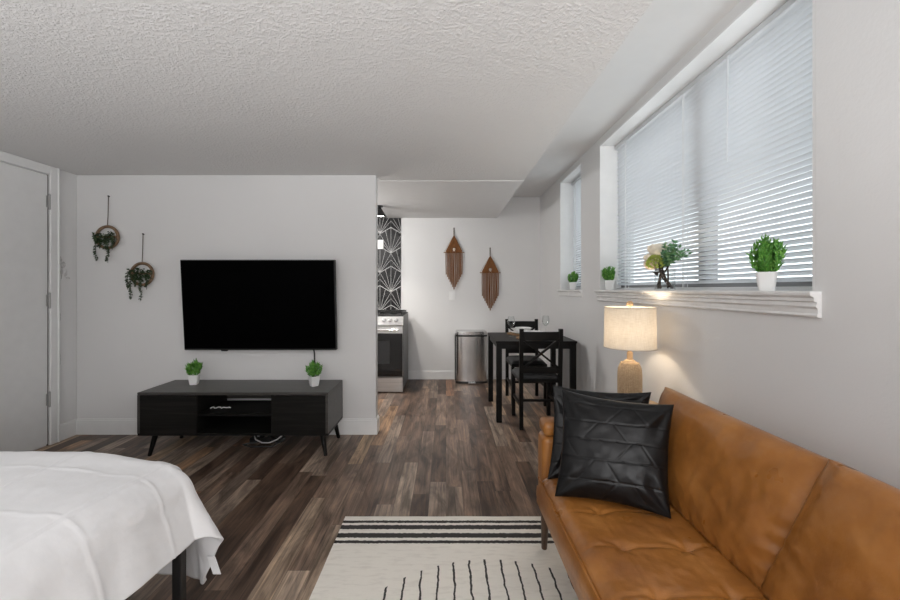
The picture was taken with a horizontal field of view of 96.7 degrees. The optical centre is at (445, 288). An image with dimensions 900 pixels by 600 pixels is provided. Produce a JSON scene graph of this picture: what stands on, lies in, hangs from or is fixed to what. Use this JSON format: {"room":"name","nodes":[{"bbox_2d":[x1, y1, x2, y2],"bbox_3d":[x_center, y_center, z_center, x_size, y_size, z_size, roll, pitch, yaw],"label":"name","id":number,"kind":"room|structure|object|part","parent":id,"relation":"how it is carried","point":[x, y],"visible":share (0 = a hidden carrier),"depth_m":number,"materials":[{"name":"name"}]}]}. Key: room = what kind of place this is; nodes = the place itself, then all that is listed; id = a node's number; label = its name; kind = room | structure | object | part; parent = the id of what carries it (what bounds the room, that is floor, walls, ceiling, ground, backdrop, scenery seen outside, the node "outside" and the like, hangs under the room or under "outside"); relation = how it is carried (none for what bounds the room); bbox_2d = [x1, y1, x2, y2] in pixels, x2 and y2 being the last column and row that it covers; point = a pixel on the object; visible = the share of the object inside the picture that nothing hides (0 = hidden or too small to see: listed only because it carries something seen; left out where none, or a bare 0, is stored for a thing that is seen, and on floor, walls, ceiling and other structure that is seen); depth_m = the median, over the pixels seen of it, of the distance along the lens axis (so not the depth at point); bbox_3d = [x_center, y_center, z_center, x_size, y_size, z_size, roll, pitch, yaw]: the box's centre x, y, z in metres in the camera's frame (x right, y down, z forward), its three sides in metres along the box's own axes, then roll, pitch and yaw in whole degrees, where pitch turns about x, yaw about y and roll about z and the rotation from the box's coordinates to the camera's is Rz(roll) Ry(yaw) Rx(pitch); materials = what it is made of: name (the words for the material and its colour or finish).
{"room":"studio apartment","nodes":[
{"label":"studio apartment","id":0,"kind":"room"},
{"bbox_2d":[0,161,76,450],"bbox_3d":[-3.160,0.105,1.560,0.100,2.230,7.920,0,0,0],"label":"wall","id":1,"kind":"structure","parent":0,"point":[68,181],"depth_m":3.30,"materials":[{"name":"paint"}]},
{"bbox_2d":[0,162,50,451],"bbox_3d":[-3.071,0.165,2.696,0.081,2.110,0.863,0,0,0],"label":"door","id":2,"kind":"structure","parent":1,"relation":"in","point":[25,200],"depth_m":2.93,"materials":[{"name":"paint"}]},
{"bbox_2d":[0,151,59,444],"bbox_3d":[-3.095,0.130,2.692,0.030,2.180,1.005,0,0,0],"label":"trim","id":3,"kind":"structure","parent":1,"relation":"attached to","point":[53,173],"depth_m":3.15,"materials":[{"name":"paint"}]},
{"bbox_2d":[60,256,69,278],"bbox_3d":[-3.108,-0.172,3.261,0.005,0.197,0.092,0,0,0],"label":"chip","id":4,"kind":"object","parent":1,"relation":"attached to","point":[63,264],"visible":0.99,"depth_m":3.24,"materials":[{"name":"white paint"}]},
{"bbox_2d":[60,419,76,440],"bbox_3d":[-3.102,1.155,3.280,0.016,0.130,0.170,0,0,0],"label":"baseboard","id":5,"kind":"structure","parent":1,"relation":"attached to","point":[67,429],"depth_m":3.28,"materials":[{"name":"paint"}]},
{"bbox_2d":[77,175,377,418],"bbox_3d":[-1.851,0.130,3.415,2.518,2.180,0.100,0,0,0],"label":"wall","id":6,"kind":"structure","parent":0,"point":[126,347],"depth_m":3.37,"materials":[{"name":"paint"}]},
{"bbox_2d":[92,195,119,260],"bbox_3d":[-2.829,-0.501,3.325,0.217,0.568,0.082,0,0,0],"label":"planter","id":7,"kind":"object","parent":6,"relation":"attached to","point":[96,236],"visible":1,"depth_m":3.32,"materials":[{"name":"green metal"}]},
{"bbox_2d":[124,233,154,300],"bbox_3d":[-2.554,-0.184,3.325,0.232,0.568,0.082,0,0,0],"label":"planter","id":8,"kind":"object","parent":6,"relation":"attached to","point":[133,276],"visible":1,"depth_m":3.32,"materials":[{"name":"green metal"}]},
{"bbox_2d":[76,415,379,434],"bbox_3d":[-1.835,1.155,3.407,2.518,0.130,0.116,0,0,0],"label":"baseboard","id":9,"kind":"structure","parent":6,"relation":"attached to","point":[83,426],"depth_m":3.35,"materials":[{"name":"paint"}]},
{"bbox_2d":[180,260,337,350],"bbox_3d":[-1.528,0.138,3.301,1.254,0.754,0.129,0,0,0],"label":"television","id":10,"kind":"object","parent":6,"relation":"attached to","point":[227,305],"visible":1,"depth_m":3.26,"materials":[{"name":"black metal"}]},
{"bbox_2d":[375,175,375,418],"bbox_3d":[-0.594,0.065,3.367,0.008,2.050,0.008,0,0,0],"label":"trim","id":11,"kind":"structure","parent":6,"relation":"attached to","point":[375,175],"depth_m":3.36,"materials":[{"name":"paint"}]},
{"bbox_2d":[379,180,523,181],"bbox_3d":[0.049,-0.959,3.545,1.282,0.010,0.020,0,0,0],"label":"trim","id":12,"kind":"structure","parent":6,"relation":"attached to","point":[379,180],"depth_m":3.54,"materials":[{"name":"paint"}]},
{"bbox_2d":[34,379,553,599],"bbox_3d":[-0.828,1.270,1.560,4.764,0.100,7.920,0,0,0],"label":"floor","id":13,"kind":"structure","parent":0,"point":[439,448],"depth_m":2.62,"materials":[{"name":"brown wood"}]},
{"bbox_2d":[125,549,185,599],"bbox_3d":[-1.663,1.036,0.439,1.515,0.368,1.917,0,0,0],"label":"frame","id":14,"kind":"object","parent":13,"relation":"on","point":[179,563],"visible":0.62,"depth_m":1.36,"materials":[{"name":"black metal"}]},
{"bbox_3d":[-0.921,1.036,1.381,0.032,0.368,0.032,0,0,0],"label":"leg","id":15,"kind":"part","parent":14,"relation":"part of","materials":[{"name":"black metal"}]},
{"bbox_3d":[-1.720,0.756,0.445,1.420,0.191,1.950,0,0,0],"label":"mattress","id":16,"kind":"object","parent":14,"relation":"on","visible":0},
{"bbox_2d":[0,451,223,599],"bbox_3d":[-1.681,0.861,0.494,1.692,0.566,2.242,0,0,0],"label":"duvet","id":17,"kind":"object","parent":16,"relation":"on","point":[86,525],"visible":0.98,"depth_m":1.17,"materials":[{"name":"white fabric"}]},
{"bbox_2d":[137,380,342,455],"bbox_3d":[-1.548,0.987,3.104,1.384,0.472,0.412,0,0,0],"label":"tv stand","id":18,"kind":"object","parent":13,"relation":"on","point":[175,407],"visible":1,"depth_m":2.91,"materials":[{"name":"black wood"}]},
{"bbox_3d":[-2.231,0.909,3.105,0.018,0.277,0.410,0,0,0],"label":"panel","id":19,"kind":"part","parent":18,"relation":"part of","materials":[{"name":"black wood"}]},
{"bbox_3d":[-2.152,1.142,2.941,0.069,0.162,0.039,0,0,-38],"label":"leg","id":20,"kind":"part","parent":18,"relation":"part of","materials":[{"name":"black wood"}]},
{"bbox_3d":[-2.014,0.918,2.907,0.412,0.287,0.018,0,0,0],"label":"door","id":21,"kind":"part","parent":18,"relation":"part of","materials":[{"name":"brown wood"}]},
{"bbox_2d":[184,358,202,384],"bbox_3d":[-1.984,0.648,3.157,0.132,0.206,0.133,0,0,-23],"label":"potted plant","id":22,"kind":"object","parent":18,"relation":"on","point":[193,369],"visible":1,"depth_m":3.13,"materials":[{"name":"green plant"}]},
{"bbox_3d":[-1.983,0.712,3.150,0.072,0.078,0.072,0,0,-14],"label":"pot","id":23,"kind":"part","parent":22,"relation":"part of","materials":[{"name":"white ceramic"}]},
{"bbox_2d":[198,400,270,415],"bbox_3d":[-1.538,0.916,3.086,0.535,0.016,0.348,0,0,0],"label":"shelf","id":24,"kind":"object","parent":18,"relation":"attached to","point":[238,407],"depth_m":3.01,"materials":[{"name":"black wood"}]},
{"bbox_3d":[-1.548,0.761,3.105,1.384,0.020,0.410,0,0,0],"label":"panel","id":25,"kind":"part","parent":18,"relation":"part of","materials":[{"name":"black wood"}]},
{"bbox_3d":[-1.548,0.909,3.303,1.348,0.277,0.006,0,0,0],"label":"panel","id":26,"kind":"part","parent":18,"relation":"part of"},
{"bbox_3d":[-1.071,0.918,2.907,0.392,0.287,0.018,0,0,0],"label":"door","id":27,"kind":"part","parent":18,"relation":"part of","materials":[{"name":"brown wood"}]},
{"bbox_2d":[305,360,322,386],"bbox_3d":[-1.026,0.648,3.105,0.133,0.206,0.132,0,0,38],"label":"potted plant","id":28,"kind":"object","parent":18,"relation":"on","point":[314,379],"visible":1,"depth_m":3.09,"materials":[{"name":"green plant"}]},
{"bbox_3d":[-1.022,0.712,3.100,0.072,0.078,0.072,0,0,-43],"label":"pot","id":29,"kind":"part","parent":28,"relation":"part of","materials":[{"name":"white ceramic"}]},
{"bbox_3d":[-0.898,1.142,2.941,0.069,0.162,0.039,0,0,38],"label":"leg","id":30,"kind":"part","parent":18,"relation":"part of","materials":[{"name":"black wood"}]},
{"bbox_3d":[-0.865,0.909,3.105,0.018,0.277,0.410,0,0,0],"label":"panel","id":31,"kind":"part","parent":18,"relation":"part of","materials":[{"name":"black wood"}]},
{"bbox_3d":[-0.898,1.142,3.269,0.069,0.162,0.039,0,0,-38],"label":"leg","id":32,"kind":"part","parent":18,"relation":"part of","materials":[{"name":"black wood"}]},
{"bbox_2d":[242,436,285,446],"bbox_3d":[-1.420,1.180,3.154,0.332,0.080,0.178,0,0,0],"label":"power strip","id":33,"kind":"object","parent":13,"relation":"on","point":[254,439],"visible":0.81,"depth_m":3.17,"materials":[{"name":"black plastic"}]},
{"bbox_2d":[378,310,407,391],"bbox_3d":[-0.884,0.748,4.987,0.760,0.944,0.706,0,0,0],"label":"stove","id":34,"kind":"object","parent":13,"relation":"on","point":[392,324],"visible":0.48,"depth_m":4.69,"materials":[{"name":"metal"}]},
{"bbox_3d":[-0.884,0.478,4.662,0.660,0.022,0.056,0,0,0],"label":"handle","id":35,"kind":"part","parent":34,"relation":"part of","materials":[{"name":"silver metal"}]},
{"bbox_3d":[-0.884,0.735,4.707,0.752,0.599,0.035,0,0,0],"label":"oven door","id":36,"kind":"part","parent":34,"relation":"part of","materials":[{"name":"metal"}]},
{"bbox_3d":[-0.884,0.774,4.689,0.748,0.508,0.006,0,0,0],"label":"door glass","id":37,"kind":"part","parent":34,"relation":"part of","materials":[{"name":"black glass"}]},
{"bbox_3d":[-0.884,1.125,4.710,0.752,0.166,0.031,0,0,0],"label":"drawer","id":38,"kind":"part","parent":34,"relation":"part of","materials":[{"name":"metal"}]},
{"bbox_3d":[-0.884,0.371,4.716,0.760,0.113,0.068,0,0,0],"label":"control panel","id":39,"kind":"part","parent":34,"relation":"part of","materials":[{"name":"metal"}]},
{"bbox_2d":[378,312,407,315],"bbox_3d":[-0.884,0.309,5.035,0.760,0.011,0.610,0,0,0],"label":"cooktop","id":40,"kind":"object","parent":34,"relation":"in","point":[379,313],"depth_m":4.77,"materials":[{"name":"metal"}]},
{"bbox_2d":[309,516,578,599],"bbox_3d":[0.250,1.215,1.050,1.576,0.008,2.168,0,0,0],"label":"rug","id":41,"kind":"object","parent":13,"relation":"on","point":[370,557],"visible":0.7,"depth_m":1.78,"materials":[{"name":"beige fabric"}]},
{"bbox_2d":[536,387,899,599],"bbox_3d":[0.811,0.816,0.902,0.827,0.795,1.965,0,0,0],"label":"sofa","id":42,"kind":"object","parent":41,"relation":"on","point":[757,514],"visible":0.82,"depth_m":1.12,"materials":[{"name":"brown leather"}]},
{"bbox_3d":[0.455,1.096,1.825,0.041,0.235,0.112,0,0,15],"label":"leg","id":43,"kind":"part","parent":42,"relation":"part of","materials":[{"name":"brown wood"}]},
{"bbox_2d":[547,385,650,479],"bbox_3d":[0.652,0.610,1.697,0.448,0.372,0.114,0,0,6],"label":"throw pillow","id":44,"kind":"object","parent":42,"relation":"on","point":[643,398],"visible":0.16,"depth_m":1.71,"materials":[{"name":"black leather"}]},
{"bbox_2d":[555,389,673,518],"bbox_3d":[0.645,0.607,1.530,0.433,0.379,0.197,0,0,20],"label":"throw pillow","id":45,"kind":"object","parent":42,"relation":"on","point":[613,451],"visible":1,"depth_m":1.49,"materials":[{"name":"black leather"}]},
{"bbox_2d":[536,477,767,599],"bbox_3d":[0.699,0.872,0.912,0.602,0.147,1.729,0,0,0],"label":"seat cushion","id":46,"kind":"object","parent":42,"relation":"on","point":[607,550],"depth_m":1.22,"materials":[{"name":"brown leather"}]},
{"bbox_2d":[658,387,827,587],"bbox_3d":[0.918,0.625,1.353,0.198,0.394,0.795,0,0,0],"label":"cushion","id":47,"kind":"object","parent":42,"relation":"on","point":[751,496],"depth_m":1.16,"materials":[{"name":"brown leather"}]},
{"bbox_2d":[758,459,899,599],"bbox_3d":[0.900,0.615,0.620,0.200,0.394,0.900,0,0,0],"label":"cushion","id":48,"kind":"object","parent":42,"relation":"on","point":[829,529],"depth_m":0.91,"materials":[{"name":"brown leather"}]},
{"bbox_2d":[455,330,486,383],"bbox_3d":[0.327,0.884,5.250,0.421,0.672,0.290,0,0,0],"label":"trash can","id":49,"kind":"object","parent":13,"relation":"on","point":[470,345],"visible":1,"depth_m":5.14,"materials":[{"name":"silver metal"}]},
{"bbox_3d":[0.330,0.570,5.268,0.406,0.044,0.255,0,0,0],"label":"lid","id":50,"kind":"part","parent":49,"relation":"part of","materials":[{"name":"metal"}]},
{"bbox_2d":[505,319,546,405],"bbox_3d":[0.868,0.782,4.388,0.372,0.876,0.455,0,0,0],"label":"dining chair","id":51,"kind":"object","parent":13,"relation":"on","point":[513,361],"visible":0.71,"depth_m":4.56,"materials":[{"name":"black wood"}]},
{"bbox_3d":[0.699,0.782,4.583,0.033,0.876,0.060,0,0,0],"label":"post","id":52,"kind":"part","parent":51,"relation":"part of","materials":[{"name":"black wood"}]},
{"bbox_3d":[0.868,0.407,4.598,0.332,0.075,0.034,0,0,0],"label":"crest rail","id":53,"kind":"part","parent":51,"relation":"part of","materials":[{"name":"black wood"}]},
{"bbox_3d":[0.868,0.705,4.578,0.332,0.055,0.020,0,0,0],"label":"rail","id":54,"kind":"part","parent":51,"relation":"part of","materials":[{"name":"black wood"}]},
{"bbox_3d":[0.868,0.765,4.367,0.364,0.034,0.410,0,0,0],"label":"seat","id":55,"kind":"part","parent":51,"relation":"part of","materials":[{"name":"plastic"}]},
{"bbox_3d":[0.868,0.798,4.367,0.372,0.033,0.415,0,0,0],"label":"seat frame","id":56,"kind":"part","parent":51,"relation":"part of","materials":[{"name":"black wood"}]},
{"bbox_3d":[1.038,0.782,4.583,0.033,0.876,0.060,0,0,0],"label":"post","id":57,"kind":"part","parent":51,"relation":"part of","materials":[{"name":"black wood"}]},
{"bbox_3d":[1.038,1.018,4.180,0.033,0.405,0.033,0,0,0],"label":"leg","id":58,"kind":"part","parent":51,"relation":"part of","materials":[{"name":"black wood"}]},
{"bbox_2d":[488,332,576,422],"bbox_3d":[0.826,0.848,4.013,0.741,0.745,0.745,0,0,0],"label":"dining table","id":59,"kind":"object","parent":13,"relation":"on","point":[501,340],"visible":0.65,"depth_m":3.66,"materials":[{"name":"black wood"}]},
{"bbox_3d":[0.486,0.859,4.354,0.050,0.723,0.050,0,0,0],"label":"leg","id":60,"kind":"part","parent":59,"relation":"part of","materials":[{"name":"black wood"}]},
{"bbox_3d":[0.486,0.859,3.671,0.050,0.723,0.050,0,0,0],"label":"leg","id":61,"kind":"part","parent":59,"relation":"part of","materials":[{"name":"black wood"}]},
{"bbox_2d":[507,332,518,335],"bbox_3d":[0.810,0.470,4.200,0.340,0.010,0.340,0,0,0],"label":"placemat","id":62,"kind":"object","parent":59,"relation":"on","point":[508,333],"visible":0.32,"depth_m":4.14,"materials":[{"name":"wicker"}]},
{"bbox_3d":[0.810,0.458,4.200,0.260,0.018,0.260,0,0,0],"label":"plate","id":63,"kind":"object","parent":62,"relation":"on","visible":0},
{"bbox_2d":[515,327,530,331],"bbox_3d":[0.810,0.431,4.200,0.172,0.056,0.172,0,0,0],"label":"bowl","id":64,"kind":"object","parent":63,"relation":"on","point":[516,328],"visible":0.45,"depth_m":4.15,"materials":[{"name":"white ceramic"}]},
{"bbox_3d":[1.165,0.859,4.354,0.050,0.723,0.050,0,0,0],"label":"leg","id":65,"kind":"part","parent":59,"relation":"part of","materials":[{"name":"black wood"}]},
{"bbox_3d":[1.165,0.859,3.671,0.050,0.723,0.050,0,0,0],"label":"leg","id":66,"kind":"part","parent":59,"relation":"part of","materials":[{"name":"black wood"}]},
{"bbox_2d":[511,329,562,429],"bbox_3d":[0.822,0.782,3.663,0.372,0.876,0.455,0,0,0],"label":"dining chair","id":67,"kind":"object","parent":13,"relation":"on","point":[523,374],"visible":0.98,"depth_m":3.46,"materials":[{"name":"black wood"}]},
{"bbox_3d":[0.652,1.018,3.870,0.033,0.405,0.033,0,0,0],"label":"leg","id":68,"kind":"part","parent":67,"relation":"part of","materials":[{"name":"black wood"}]},
{"bbox_3d":[0.652,0.782,3.466,0.033,0.876,0.060,0,0,0],"label":"post","id":69,"kind":"part","parent":67,"relation":"part of","materials":[{"name":"black wood"}]},
{"bbox_3d":[0.822,0.798,3.683,0.372,0.033,0.415,0,0,0],"label":"seat frame","id":70,"kind":"part","parent":67,"relation":"part of","materials":[{"name":"black wood"}]},
{"bbox_3d":[0.822,0.765,3.683,0.364,0.034,0.410,0,0,0],"label":"seat","id":71,"kind":"part","parent":67,"relation":"part of","materials":[{"name":"plastic"}]},
{"bbox_3d":[0.822,0.705,3.472,0.332,0.055,0.020,0,0,0],"label":"rail","id":72,"kind":"part","parent":67,"relation":"part of","materials":[{"name":"black wood"}]},
{"bbox_3d":[0.822,0.407,3.452,0.332,0.075,0.034,0,0,0],"label":"crest rail","id":73,"kind":"part","parent":67,"relation":"part of","materials":[{"name":"black wood"}]},
{"bbox_3d":[0.992,1.018,3.870,0.033,0.405,0.033,0,0,0],"label":"leg","id":74,"kind":"part","parent":67,"relation":"part of","materials":[{"name":"black wood"}]},
{"bbox_3d":[0.992,0.782,3.466,0.033,0.876,0.060,0,0,0],"label":"post","id":75,"kind":"part","parent":67,"relation":"part of","materials":[{"name":"black wood"}]},
{"bbox_3d":[1.075,0.946,2.340,0.344,0.552,0.344,0,0,0],"label":"side table","id":76,"kind":"object","parent":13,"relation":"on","visible":0},
{"bbox_2d":[603,301,657,392],"bbox_3d":[1.075,0.369,2.340,0.290,0.602,0.290,0,0,0],"label":"table lamp","id":77,"kind":"object","parent":76,"relation":"on","point":[629,328],"visible":0.88,"depth_m":2.25,"materials":[{"name":"beige fabric"}]},
{"bbox_3d":[1.075,0.224,2.340,0.284,0.232,0.284,0,0,0],"label":"lamp shade","id":78,"kind":"part","parent":77,"relation":"part of","materials":[{"name":"white fabric"}]},
{"bbox_2d":[0,0,652,217],"bbox_3d":[-1.260,-1.153,1.560,3.900,0.387,7.920,0,0,0],"label":"ceiling","id":79,"kind":"structure","parent":0,"point":[385,89],"depth_m":1.90,"materials":[{"name":"white paint"}]},
{"bbox_2d":[378,205,386,217],"bbox_3d":[-0.775,-0.896,4.620,0.184,0.128,0.184,0,0,0],"label":"ceiling spotlight","id":80,"kind":"object","parent":79,"relation":"attached to","point":[381,214],"visible":0.74,"depth_m":4.58,"materials":[{"name":"black metal"}]},
{"bbox_2d":[401,197,539,370],"bbox_3d":[-0.868,-0.013,5.470,4.484,2.467,0.100,0,0,0],"label":"wall","id":81,"kind":"structure","parent":0,"point":[513,237],"depth_m":5.42,"materials":[{"name":"paint"}]},
{"bbox_2d":[378,218,400,309],"bbox_3d":[-1.105,-0.320,5.415,0.994,1.282,0.011,0,0,0],"label":"wall tiles","id":82,"kind":"structure","parent":81,"relation":"attached to","point":[389,229],"depth_m":5.41,"materials":[{"name":"black tile"}]},
{"bbox_2d":[378,240,382,248],"bbox_3d":[-0.900,-0.603,5.404,0.110,0.125,0.011,0,0,0],"label":"wall plate","id":83,"kind":"object","parent":82,"relation":"attached to","point":[380,242],"visible":0.58,"depth_m":5.40,"materials":[{"name":"plastic"}]},
{"bbox_2d":[449,292,454,299],"bbox_3d":[0.083,0.095,5.415,0.085,0.120,0.010,0,0,0],"label":"light switch","id":84,"kind":"object","parent":81,"relation":"attached to","point":[451,294],"visible":1,"depth_m":5.41,"materials":[{"name":"plastic"}]},
{"bbox_2d":[444,228,463,286],"bbox_3d":[0.108,-0.413,5.402,0.280,0.837,0.037,0,0,0],"label":"macrame hanging","id":85,"kind":"object","parent":81,"relation":"hanging from","point":[453,247],"visible":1,"depth_m":5.39,"materials":[{"name":"brown fabric"}]},
{"bbox_2d":[408,371,515,378],"bbox_3d":[-0.918,1.164,5.412,4.384,0.112,0.016,0,0,0],"label":"baseboard","id":86,"kind":"structure","parent":81,"relation":"attached to","point":[411,374],"depth_m":5.40,"materials":[{"name":"paint"}]},
{"bbox_2d":[480,248,500,309],"bbox_3d":[0.597,-0.136,5.402,0.280,0.850,0.037,0,0,0],"label":"macrame hanging","id":87,"kind":"object","parent":81,"relation":"hanging from","point":[490,263],"visible":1,"depth_m":5.39,"materials":[{"name":"brown fabric"}]},
{"bbox_2d":[512,0,740,196],"bbox_3d":[1.122,-1.297,1.560,0.864,0.100,7.920,0,0,0],"label":"ceiling","id":88,"kind":"structure","parent":0,"point":[667,30],"depth_m":2.33,"materials":[{"name":"white paint"}]},
{"bbox_2d":[540,0,899,488],"bbox_3d":[1.414,-0.013,1.510,0.280,2.467,7.820,0,0,0],"label":"wall","id":89,"kind":"structure","parent":0,"point":[828,386],"depth_m":1.34,"materials":[{"name":"paint"}]},
{"bbox_2d":[557,163,581,296],"bbox_3d":[1.372,-0.557,4.115,0.264,1.266,0.750,0,0,0],"label":"window","id":90,"kind":"structure","parent":89,"relation":"in","point":[567,264],"depth_m":4.44,"materials":[{"name":"paint"}]},
{"bbox_3d":[1.340,0.042,4.115,0.199,0.068,0.750,0,0,0],"label":"sill","id":91,"kind":"part","parent":90,"relation":"part of","materials":[{"name":"paint"}]},
{"bbox_2d":[568,271,578,289],"bbox_3d":[1.320,-0.092,4.161,0.126,0.200,0.111,0,0,21],"label":"potted plant","id":92,"kind":"object","parent":90,"relation":"on","point":[573,278],"visible":1,"depth_m":4.14,"materials":[{"name":"green plant"}]},
{"bbox_3d":[1.325,-0.031,4.170,0.074,0.078,0.074,0,0,21],"label":"pot","id":93,"kind":"part","parent":92,"relation":"part of","materials":[{"name":"white ceramic"}]},
{"bbox_2d":[571,176,580,289],"bbox_3d":[1.407,-0.583,4.110,0.054,1.190,0.656,0,0,0],"label":"window blind","id":94,"kind":"object","parent":90,"relation":"attached to","point":[576,184],"visible":0.34,"depth_m":4.30,"materials":[{"name":"white plastic"}]},
{"bbox_3d":[1.412,-0.573,4.320,0.028,1.147,0.015,0,0,0],"label":"ladder cord","id":95,"kind":"part","parent":94,"relation":"part of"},
{"bbox_3d":[1.474,-0.588,4.110,0.060,1.205,0.680,0,0,0],"label":"frame","id":96,"kind":"part","parent":90,"relation":"part of","materials":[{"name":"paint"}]},
{"bbox_2d":[594,0,821,317],"bbox_3d":[1.370,-0.545,2.346,0.278,1.291,1.978,0,0,0],"label":"window","id":97,"kind":"structure","parent":89,"relation":"in","point":[787,303],"depth_m":2.07,"materials":[{"name":"paint"}]},
{"bbox_2d":[602,265,615,289],"bbox_3d":[1.309,-0.092,3.225,0.111,0.200,0.126,0,0,23],"label":"potted plant","id":98,"kind":"object","parent":97,"relation":"on","point":[608,275],"visible":1,"depth_m":3.19,"materials":[{"name":"green plant"}]},
{"bbox_3d":[1.318,-0.031,3.220,0.074,0.078,0.074,0,0,23],"label":"pot","id":99,"kind":"part","parent":98,"relation":"part of","materials":[{"name":"white ceramic"}]},
{"bbox_2d":[643,239,692,288],"bbox_3d":[1.275,-0.135,2.317,0.172,0.286,0.390,0,0,0],"label":"flower vase","id":100,"kind":"object","parent":97,"relation":"on","point":[654,260],"visible":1,"depth_m":2.35,"materials":[{"name":"clear glass"}]},
{"bbox_3d":[1.335,0.054,2.346,0.208,0.093,1.978,0,0,0],"label":"sill","id":101,"kind":"part","parent":97,"relation":"part of","materials":[{"name":"paint"}]},
{"bbox_2d":[615,0,811,290],"bbox_3d":[1.407,-0.583,2.345,0.054,1.190,1.905,0,0,0],"label":"window blind","id":102,"kind":"object","parent":97,"relation":"attached to","point":[751,108],"visible":0.68,"depth_m":1.97,"materials":[{"name":"white plastic"}]},
{"bbox_3d":[1.412,-0.573,2.360,0.028,1.147,0.015,0,0,0],"label":"ladder cord","id":103,"kind":"part","parent":102,"relation":"part of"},
{"bbox_3d":[1.412,0.001,2.345,0.024,0.022,1.885,0,0,0],"label":"rail","id":104,"kind":"part","parent":102,"relation":"part of","materials":[{"name":"white plastic"}]},
{"bbox_3d":[1.474,-0.588,2.345,0.070,1.205,1.929,0,0,0],"label":"frame","id":105,"kind":"part","parent":97,"relation":"part of","materials":[{"name":"paint"}]},
{"bbox_2d":[746,234,787,290],"bbox_3d":[1.291,-0.109,1.613,0.139,0.234,0.123,0,0,39],"label":"potted plant","id":106,"kind":"object","parent":97,"relation":"on","point":[768,254],"visible":1,"depth_m":1.59,"materials":[{"name":"green plant"}]},
{"bbox_3d":[1.292,-0.030,1.612,0.071,0.076,0.071,0,0,39],"label":"pot","id":107,"kind":"part","parent":106,"relation":"part of","materials":[{"name":"white ceramic"}]}
]}

